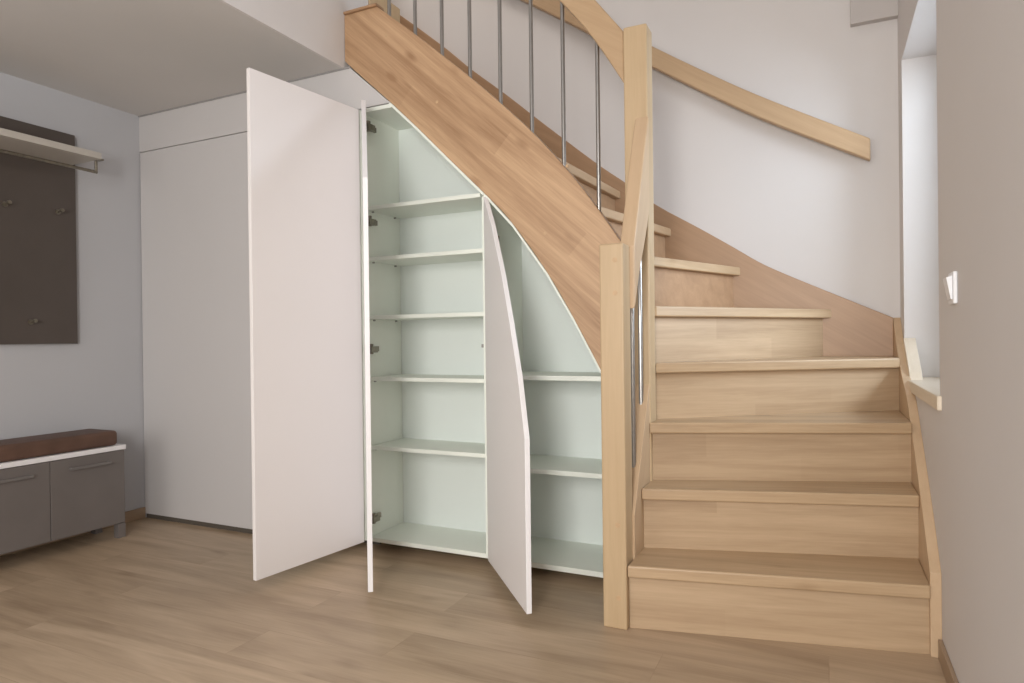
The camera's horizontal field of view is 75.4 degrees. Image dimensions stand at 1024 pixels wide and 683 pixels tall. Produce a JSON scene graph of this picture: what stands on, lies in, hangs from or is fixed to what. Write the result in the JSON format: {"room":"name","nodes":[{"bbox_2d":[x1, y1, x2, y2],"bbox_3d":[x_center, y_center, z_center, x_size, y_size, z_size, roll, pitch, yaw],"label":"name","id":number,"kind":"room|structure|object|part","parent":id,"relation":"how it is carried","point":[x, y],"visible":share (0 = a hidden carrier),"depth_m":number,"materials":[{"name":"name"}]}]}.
{"room":"home entrance hallway","nodes":[
{"label":"home entrance hallway","id":0,"kind":"room"},
{"bbox_2d":[0,72,146,516],"bbox_3d":[-2.975,-1.472,2.280,0.200,5.000,6.000,-1,0,25],"label":"wall","id":1,"kind":"structure","parent":0,"point":[96,382],"depth_m":3.57,"materials":[{"name":"paint"}]},
{"bbox_2d":[0,116,103,343],"bbox_3d":[-2.356,-0.528,2.997,0.284,1.083,0.910,-1,0,25],"label":"coat rack","id":2,"kind":"object","parent":1,"relation":"attached to","point":[38,259],"visible":1,"depth_m":3.26,"materials":[{"name":"brown laminate"}]},
{"bbox_3d":[-2.288,-0.879,2.968,0.016,0.066,0.868,-1,0,25],"label":"hanging rail","id":3,"kind":"part","parent":2,"relation":"part of","materials":[{"name":"metal"}]},
{"bbox_2d":[0,128,101,164],"bbox_3d":[-2.357,-0.922,2.974,0.257,0.031,0.875,-1,0,25],"label":"shelf","id":4,"kind":"object","parent":2,"relation":"attached to","point":[10,140],"depth_m":3.16,"materials":[{"name":"grey laminate"}]},
{"bbox_2d":[0,507,145,556],"bbox_3d":[-3.121,1.001,1.669,0.012,0.062,4.730,-1,0,25],"label":"baseboard","id":5,"kind":"structure","parent":1,"relation":"attached to","point":[140,513],"depth_m":3.70,"materials":[{"name":"brown wood"}]},
{"bbox_2d":[138,66,350,116],"bbox_3d":[-1.456,-1.297,3.475,1.520,0.007,0.006,-1,0,25],"label":"trim","id":6,"kind":"structure","parent":1,"relation":"attached to","point":[349,67],"depth_m":3.49,"materials":[{"name":"white wood"}]},
{"bbox_2d":[0,0,380,115],"bbox_3d":[-2.272,-1.482,1.814,1.470,0.394,5.760,-1,0,25],"label":"ceiling","id":7,"kind":"structure","parent":0,"point":[136,57],"depth_m":2.95,"materials":[{"name":"paint"}]},
{"bbox_2d":[218,0,367,80],"bbox_3d":[-1.794,-2.635,1.113,0.014,2.695,4.920,-1,0,25],"label":"wall","id":8,"kind":"structure","parent":0,"point":[318,26],"depth_m":2.96,"materials":[{"name":"paint"}]},
{"bbox_2d":[0,517,946,682],"bbox_3d":[-1.023,1.058,1.379,4.550,0.100,6.000,-1,0,25],"label":"floor","id":9,"kind":"structure","parent":0,"point":[164,601],"depth_m":2.29,"materials":[{"name":"brown wood"}]},
{"bbox_2d":[0,444,125,554],"bbox_3d":[-2.268,0.778,3.154,0.282,0.478,0.748,-1,0,25],"label":"bench","id":10,"kind":"object","parent":9,"relation":"on","point":[44,499],"visible":0.95,"depth_m":3.15,"materials":[{"name":"grey laminate"}]},
{"bbox_3d":[-2.232,0.615,2.934,0.025,0.012,0.200,-1,0,25],"label":"handle","id":11,"kind":"part","parent":10,"relation":"part of","materials":[{"name":"beige metal"}]},
{"bbox_3d":[-2.250,0.752,2.944,0.018,0.374,0.362,-1,0,25],"label":"door","id":12,"kind":"part","parent":10,"relation":"part of","materials":[{"name":"beige laminate"}]},
{"bbox_2d":[0,429,116,462],"bbox_3d":[-2.282,0.499,3.152,0.228,0.077,0.698,-1,0,25],"label":"seat cushion","id":13,"kind":"object","parent":10,"relation":"on","point":[12,449],"visible":1,"depth_m":3.16,"materials":[{"name":"brown leather"}]},
{"bbox_3d":[-2.282,0.550,3.159,0.258,0.023,0.748,-1,0,25],"label":"panel","id":14,"kind":"part","parent":10,"relation":"part of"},
{"bbox_3d":[-2.093,0.749,3.274,0.018,0.374,0.362,-1,0,25],"label":"door","id":15,"kind":"part","parent":10,"relation":"part of","materials":[{"name":"beige laminate"}]},
{"bbox_3d":[-2.075,0.612,3.265,0.025,0.012,0.200,-1,0,25],"label":"handle","id":16,"kind":"part","parent":10,"relation":"part of","materials":[{"name":"beige metal"}]},
{"bbox_3d":[-2.201,0.977,3.510,0.038,0.075,0.038,-1,0,25],"label":"leg","id":17,"kind":"part","parent":10,"relation":"part of","materials":[{"name":"grey metal"}]},
{"bbox_3d":[-2.030,0.975,3.429,0.038,0.075,0.038,-1,0,25],"label":"leg","id":18,"kind":"part","parent":10,"relation":"part of","materials":[{"name":"beige laminate"}]},
{"bbox_2d":[140,132,252,533],"bbox_3d":[-1.562,-0.044,3.857,0.970,2.100,0.576,-1,0,25],"label":"tall cabinet","id":19,"kind":"object","parent":9,"relation":"on","point":[195,225],"visible":0.53,"depth_m":3.61,"materials":[{"name":"white laminate"}]},
{"bbox_2d":[139,68,389,152],"bbox_3d":[-1.348,-1.198,3.438,1.744,0.207,0.018,-1,0,25],"label":"wall","id":20,"kind":"structure","parent":19,"relation":"on","point":[226,116],"depth_m":3.53,"materials":[{"name":"white paint"}]},
{"bbox_2d":[361,100,487,591],"bbox_3d":[-0.457,-0.059,2.906,0.660,2.109,0.810,-1,0,25],"label":"tall cabinet","id":21,"kind":"object","parent":9,"relation":"on","point":[424,273],"visible":0.88,"depth_m":3.26,"materials":[{"name":"white laminate"}]},
{"bbox_2d":[246,68,380,580],"bbox_3d":[-0.991,-0.049,3.234,0.590,2.100,1.113,-1,0,25],"label":"door","id":22,"kind":"structure","parent":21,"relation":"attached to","point":[306,285],"depth_m":2.85,"materials":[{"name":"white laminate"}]},
{"bbox_3d":[-0.608,-0.078,3.385,0.018,2.052,0.500,-1,0,25],"label":"panel","id":23,"kind":"part","parent":22,"relation":"part of","materials":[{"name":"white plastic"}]},
{"bbox_3d":[-0.619,-0.073,2.819,0.019,2.046,0.640,-1,0,-13],"label":"door","id":24,"kind":"part","parent":21,"relation":"part of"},
{"bbox_3d":[-0.637,-0.075,3.277,0.018,2.047,0.280,-1,0,25],"label":"panel","id":25,"kind":"part","parent":21,"relation":"part of","materials":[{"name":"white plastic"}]},
{"bbox_3d":[-0.571,-1.090,3.227,0.172,0.018,0.297,-1,0,25],"label":"panel","id":26,"kind":"part","parent":21,"relation":"part of","materials":[{"name":"white plastic"}]},
{"bbox_2d":[368,193,482,218],"bbox_3d":[-0.357,-0.639,3.148,0.607,0.018,0.265,-1,0,25],"label":"shelf","id":27,"kind":"object","parent":21,"relation":"attached to","point":[469,204],"depth_m":3.15,"materials":[{"name":"white wood"}]},
{"bbox_2d":[369,248,482,265],"bbox_3d":[-0.347,-0.397,3.145,0.622,0.018,0.265,-1,0,25],"label":"shelf","id":28,"kind":"object","parent":21,"relation":"attached to","point":[470,257],"depth_m":3.14,"materials":[{"name":"white wood"}]},
{"bbox_2d":[370,312,482,319],"bbox_3d":[-0.344,-0.119,3.146,0.622,0.018,0.265,-1,0,25],"label":"shelf","id":29,"kind":"object","parent":21,"relation":"attached to","point":[373,315],"depth_m":3.11,"materials":[{"name":"white wood"}]},
{"bbox_2d":[370,374,483,382],"bbox_3d":[-0.341,0.174,3.147,0.622,0.018,0.265,-1,0,25],"label":"shelf","id":30,"kind":"object","parent":21,"relation":"attached to","point":[374,378],"depth_m":3.11,"materials":[{"name":"white wood"}]},
{"bbox_2d":[371,438,484,457],"bbox_3d":[-0.337,0.502,3.148,0.622,0.018,0.265,-1,0,25],"label":"shelf","id":31,"kind":"object","parent":21,"relation":"attached to","point":[468,447],"depth_m":3.14,"materials":[{"name":"white wood"}]},
{"bbox_3d":[-0.335,0.935,3.143,0.624,0.020,0.280,-1,0,25],"label":"panel","id":32,"kind":"part","parent":21,"relation":"part of","materials":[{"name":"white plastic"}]},
{"bbox_3d":[-0.279,-0.079,3.266,0.646,2.047,0.006,-1,0,25],"label":"panel","id":33,"kind":"part","parent":21,"relation":"part of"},
{"bbox_3d":[-0.054,0.156,3.003,0.017,1.574,0.280,-1,0,25],"label":"panel","id":34,"kind":"part","parent":21,"relation":"part of","materials":[{"name":"white plastic"}]},
{"bbox_2d":[484,193,602,613],"bbox_3d":[0.135,0.173,2.690,0.591,1.632,0.806,-1,0,25],"label":"tall cabinet","id":35,"kind":"object","parent":9,"relation":"on","point":[544,434],"visible":0.8,"depth_m":3.00,"materials":[{"name":"white laminate"}]},
{"bbox_3d":[-0.026,0.164,3.020,0.018,1.556,0.335,-1,0,25],"label":"panel","id":36,"kind":"part","parent":35,"relation":"part of","materials":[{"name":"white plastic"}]},
{"bbox_3d":[-0.027,0.161,2.574,0.019,1.566,0.587,-1,0,-15],"label":"door","id":37,"kind":"part","parent":35,"relation":"part of","materials":[{"name":"white paint"}]},
{"bbox_2d":[522,371,600,380],"bbox_3d":[0.211,0.151,2.916,0.498,0.020,0.320,-1,0,25],"label":"shelf","id":38,"kind":"object","parent":35,"relation":"attached to","point":[527,375],"depth_m":2.79,"materials":[{"name":"white plastic"}]},
{"bbox_3d":[0.306,0.151,3.052,0.591,1.574,0.006,-1,0,25],"label":"panel","id":39,"kind":"part","parent":35,"relation":"part of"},
{"bbox_2d":[530,454,601,478],"bbox_3d":[0.241,0.545,2.906,0.553,0.020,0.320,-1,0,25],"label":"shelf","id":40,"kind":"object","parent":35,"relation":"attached to","point":[574,465],"depth_m":2.87,"materials":[{"name":"white plastic"}]},
{"bbox_3d":[0.243,0.938,2.900,0.555,0.022,0.335,-1,0,25],"label":"panel","id":41,"kind":"part","parent":35,"relation":"part of","materials":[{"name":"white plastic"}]},
{"bbox_2d":[343,0,941,657],"bbox_3d":[0.259,-0.692,3.057,2.766,3.357,1.361,-1,0,25],"label":"staircase","id":42,"kind":"structure","parent":9,"relation":"on","point":[769,480],"depth_m":2.55,"materials":[{"name":"brown wood"}]},
{"bbox_3d":[-0.090,-1.685,2.854,1.172,1.362,0.054,-1,0,25],"label":"handrail","id":43,"kind":"part","parent":42,"relation":"part of","materials":[{"name":"brown wood"}]},
{"bbox_3d":[0.366,0.325,2.317,0.085,1.325,0.090,-1,0,25],"label":"newel post","id":44,"kind":"part","parent":42,"relation":"part of","materials":[{"name":"brown wood"}]},
{"bbox_3d":[0.454,-0.491,2.442,0.054,0.748,0.236,-1,0,25],"label":"handrail","id":45,"kind":"part","parent":42,"relation":"part of","materials":[{"name":"brown wood"}]},
{"bbox_3d":[0.505,-0.118,2.598,0.092,2.205,0.090,-1,0,25],"label":"newel post","id":46,"kind":"part","parent":42,"relation":"part of","materials":[{"name":"brown wood"}]},
{"bbox_2d":[391,0,899,372],"bbox_3d":[0.214,-1.516,3.934,4.150,5.000,0.200,-1,0,25],"label":"wall","id":47,"kind":"structure","parent":0,"point":[817,214],"depth_m":3.35,"materials":[{"name":"paint"}]},
{"bbox_2d":[521,0,870,160],"bbox_3d":[0.580,-1.673,3.604,2.396,1.687,0.080,-1,0,25],"label":"wall handrail","id":48,"kind":"object","parent":47,"relation":"attached to","point":[797,122],"visible":0.88,"depth_m":3.28,"materials":[{"name":"brown wood"}]},
{"bbox_2d":[850,0,897,26],"bbox_3d":[1.678,-2.765,3.097,0.196,2.533,0.040,-1,0,25],"label":"trim","id":49,"kind":"structure","parent":47,"relation":"attached to","point":[862,12],"depth_m":3.09,"materials":[{"name":"paint"}]},
{"bbox_2d":[897,0,1023,682],"bbox_3d":[0.687,-1.510,0.413,0.284,5.000,5.760,-1,0,25],"label":"wall","id":50,"kind":"structure","parent":0,"point":[961,62],"depth_m":1.59,"materials":[{"name":"paint"}]},
{"bbox_2d":[903,338,922,379],"bbox_3d":[1.707,0.071,2.822,0.046,0.172,0.238,-1,0,25],"label":"wooden board","id":51,"kind":"object","parent":50,"relation":"attached to","point":[910,346],"depth_m":2.81,"materials":[{"name":"beige wood"}]},
{"bbox_2d":[908,377,941,410],"bbox_3d":[1.643,0.182,2.416,0.291,0.045,1.030,-1,0,25],"label":"window sill","id":52,"kind":"structure","parent":50,"relation":"attached to","point":[927,389],"depth_m":2.34,"materials":[{"name":"beige wood"}]},
{"bbox_2d":[938,639,958,682],"bbox_3d":[0.334,0.965,-0.041,0.012,0.062,4.595,-1,0,25],"label":"baseboard","id":53,"kind":"structure","parent":50,"relation":"attached to","point":[946,665],"depth_m":1.91,"materials":[{"name":"brown wood"}]},
{"bbox_2d":[943,271,957,304],"bbox_3d":[1.181,-0.143,1.786,0.024,0.086,0.078,-1,0,25],"label":"light switch","id":54,"kind":"object","parent":50,"relation":"attached to","point":[950,282],"visible":1,"depth_m":1.76,"materials":[{"name":"white plastic"}]},
{"bbox_3d":[1.187,-0.143,1.784,0.010,0.086,0.078,-1,0,25],"label":"plate","id":55,"kind":"part","parent":54,"relation":"part of","materials":[{"name":"white plastic"}]}
]}

